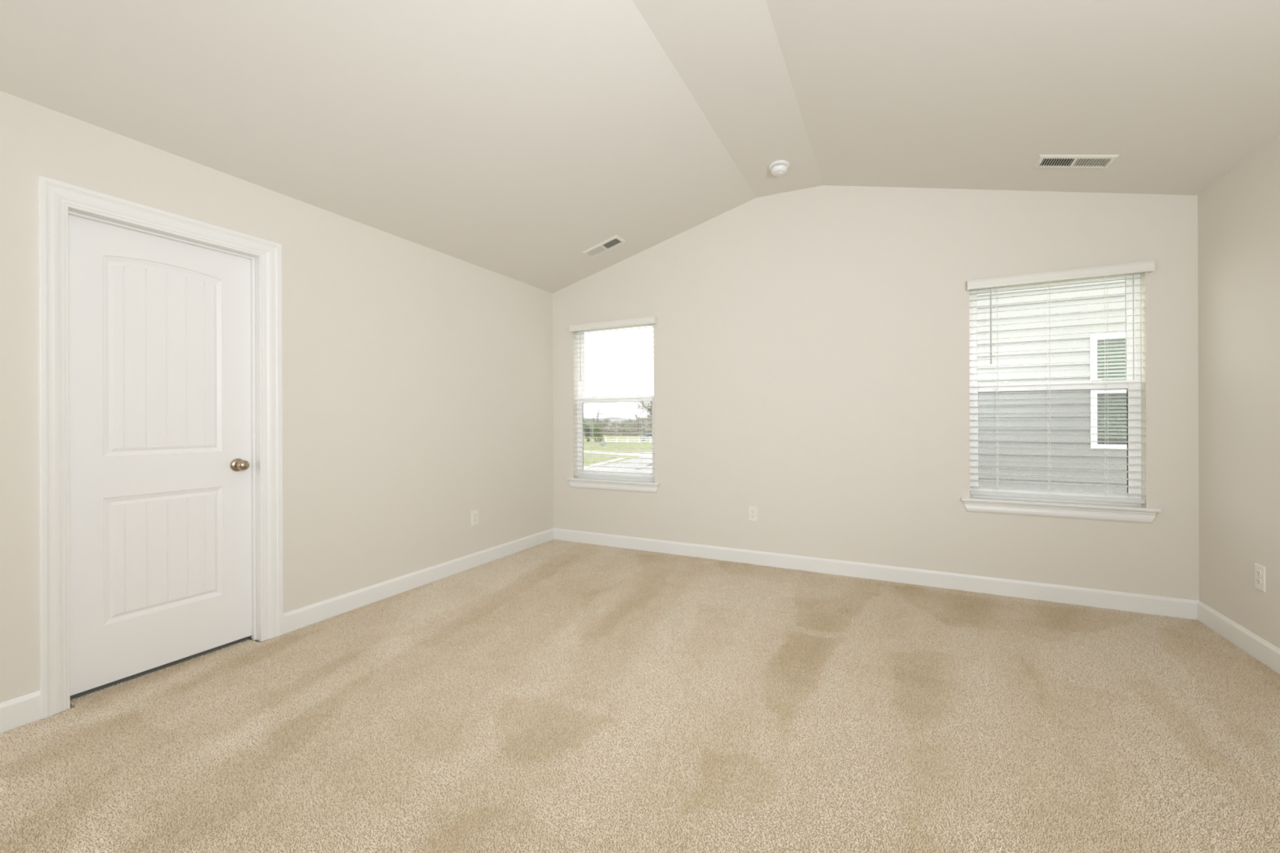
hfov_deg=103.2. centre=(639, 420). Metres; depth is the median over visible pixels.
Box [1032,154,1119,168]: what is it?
ceiling vent
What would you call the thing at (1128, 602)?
baseboard
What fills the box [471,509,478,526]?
wall outlet
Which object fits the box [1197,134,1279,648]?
wall
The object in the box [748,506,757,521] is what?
wall outlet
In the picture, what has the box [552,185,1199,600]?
wall
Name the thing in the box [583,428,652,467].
lawn
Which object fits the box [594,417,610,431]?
tree
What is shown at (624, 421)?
tree
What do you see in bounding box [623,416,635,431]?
tree
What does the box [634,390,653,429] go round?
leafy tree
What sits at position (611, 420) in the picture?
hills
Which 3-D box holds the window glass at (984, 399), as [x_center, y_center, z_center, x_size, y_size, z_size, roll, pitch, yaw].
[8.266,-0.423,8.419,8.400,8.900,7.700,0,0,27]
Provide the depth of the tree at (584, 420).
149.81 m
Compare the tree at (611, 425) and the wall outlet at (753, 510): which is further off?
the tree at (611, 425)
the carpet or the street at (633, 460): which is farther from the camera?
the street at (633, 460)
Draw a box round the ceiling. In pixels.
[0,0,1279,293]
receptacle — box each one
[1256,570,1261,577]
[1256,578,1261,584]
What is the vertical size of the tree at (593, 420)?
5.784 m
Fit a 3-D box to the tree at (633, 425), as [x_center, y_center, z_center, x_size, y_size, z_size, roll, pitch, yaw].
[0.232,1.324,149.881,5.576,5.602,6.831,0,0,27]
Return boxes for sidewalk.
[583,457,626,469]
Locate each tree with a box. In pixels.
[583,415,597,433]
[583,417,593,433]
[590,404,607,441]
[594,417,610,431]
[604,420,622,430]
[617,419,628,431]
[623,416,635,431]
[629,415,650,431]
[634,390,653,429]
[635,413,641,437]
[644,413,652,429]
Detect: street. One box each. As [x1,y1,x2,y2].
[583,450,652,456]
[583,455,652,479]
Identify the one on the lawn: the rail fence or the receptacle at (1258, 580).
the rail fence
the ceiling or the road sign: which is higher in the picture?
the ceiling
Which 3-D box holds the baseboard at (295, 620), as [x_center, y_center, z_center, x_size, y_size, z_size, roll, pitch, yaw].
[-1.403,1.115,3.885,0.014,0.110,2.476,0,0,27]
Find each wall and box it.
[0,90,553,707]
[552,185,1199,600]
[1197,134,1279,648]
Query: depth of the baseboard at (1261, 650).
2.55 m
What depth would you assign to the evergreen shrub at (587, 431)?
96.88 m
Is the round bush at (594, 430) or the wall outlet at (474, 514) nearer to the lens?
the wall outlet at (474, 514)
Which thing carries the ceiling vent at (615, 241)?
in the ceiling
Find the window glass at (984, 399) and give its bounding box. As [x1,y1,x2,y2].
[969,277,1137,506]
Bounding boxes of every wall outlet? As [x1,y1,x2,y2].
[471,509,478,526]
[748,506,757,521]
[1254,563,1266,592]
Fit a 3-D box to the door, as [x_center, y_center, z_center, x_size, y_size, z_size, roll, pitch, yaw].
[-2.214,0.105,2.413,0.140,2.135,0.880,0,0,27]
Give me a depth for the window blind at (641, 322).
4.66 m
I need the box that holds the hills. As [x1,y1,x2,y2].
[590,417,650,426]
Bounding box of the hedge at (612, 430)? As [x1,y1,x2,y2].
[598,426,652,435]
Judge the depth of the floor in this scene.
1.73 m
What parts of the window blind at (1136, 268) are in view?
ladder cord, ladder cord, rail, ladder cord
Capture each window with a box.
[566,324,659,493]
[960,274,1161,523]
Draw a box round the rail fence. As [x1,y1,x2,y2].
[604,436,652,443]
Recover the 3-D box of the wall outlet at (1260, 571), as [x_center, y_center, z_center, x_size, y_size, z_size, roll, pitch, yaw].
[2.976,0.755,2.437,0.008,0.121,0.074,0,0,27]
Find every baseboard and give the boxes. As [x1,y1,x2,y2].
[0,690,40,733]
[283,528,553,634]
[553,528,1198,620]
[1197,600,1279,674]
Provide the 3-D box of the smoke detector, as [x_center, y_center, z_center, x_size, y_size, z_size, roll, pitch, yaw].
[0.975,-1.759,3.556,0.144,0.061,0.144,0,0,27]
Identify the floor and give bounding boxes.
[0,539,1279,852]
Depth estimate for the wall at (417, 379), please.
3.11 m
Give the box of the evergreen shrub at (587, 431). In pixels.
[583,424,592,441]
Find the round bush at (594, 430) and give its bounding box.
[590,423,604,442]
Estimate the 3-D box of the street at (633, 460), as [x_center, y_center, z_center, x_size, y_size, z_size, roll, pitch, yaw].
[2.083,4.061,37.833,13.976,0.080,39.453,0,0,2]
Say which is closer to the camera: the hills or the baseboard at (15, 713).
the baseboard at (15, 713)
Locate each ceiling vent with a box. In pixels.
[582,235,626,257]
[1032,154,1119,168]
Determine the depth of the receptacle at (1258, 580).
2.44 m
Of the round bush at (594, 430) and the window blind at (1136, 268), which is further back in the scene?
the round bush at (594, 430)
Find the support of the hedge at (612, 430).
on the lawn
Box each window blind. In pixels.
[568,315,657,479]
[966,260,1155,503]
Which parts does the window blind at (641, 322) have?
ladder cord, rail, ladder cord, ladder cord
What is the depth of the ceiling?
2.40 m
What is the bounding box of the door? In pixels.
[37,175,283,719]
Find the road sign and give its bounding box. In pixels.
[599,438,607,453]
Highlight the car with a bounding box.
[640,433,652,440]
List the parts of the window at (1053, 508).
sash, sash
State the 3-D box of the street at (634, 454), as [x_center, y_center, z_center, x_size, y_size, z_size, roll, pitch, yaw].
[-6.710,4.100,65.867,42.158,0.070,12.585,0,0,27]
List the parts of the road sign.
sign plate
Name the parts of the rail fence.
rail, rail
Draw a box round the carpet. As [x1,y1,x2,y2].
[0,539,1279,852]
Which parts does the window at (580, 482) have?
sash, sash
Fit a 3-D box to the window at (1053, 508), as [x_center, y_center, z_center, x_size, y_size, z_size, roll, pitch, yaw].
[2.648,-0.157,3.273,0.993,1.546,0.172,0,0,27]
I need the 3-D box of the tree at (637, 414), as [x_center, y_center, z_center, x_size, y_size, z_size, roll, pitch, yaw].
[-0.192,1.101,118.067,3.092,6.084,3.284,0,0,27]
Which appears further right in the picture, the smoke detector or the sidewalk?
the smoke detector
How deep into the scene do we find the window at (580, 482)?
4.76 m
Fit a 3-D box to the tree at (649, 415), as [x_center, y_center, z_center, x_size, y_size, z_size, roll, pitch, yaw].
[3.562,0.960,165.073,7.543,6.308,7.667,0,0,27]
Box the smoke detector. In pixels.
[768,160,789,176]
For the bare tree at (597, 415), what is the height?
7.632 m

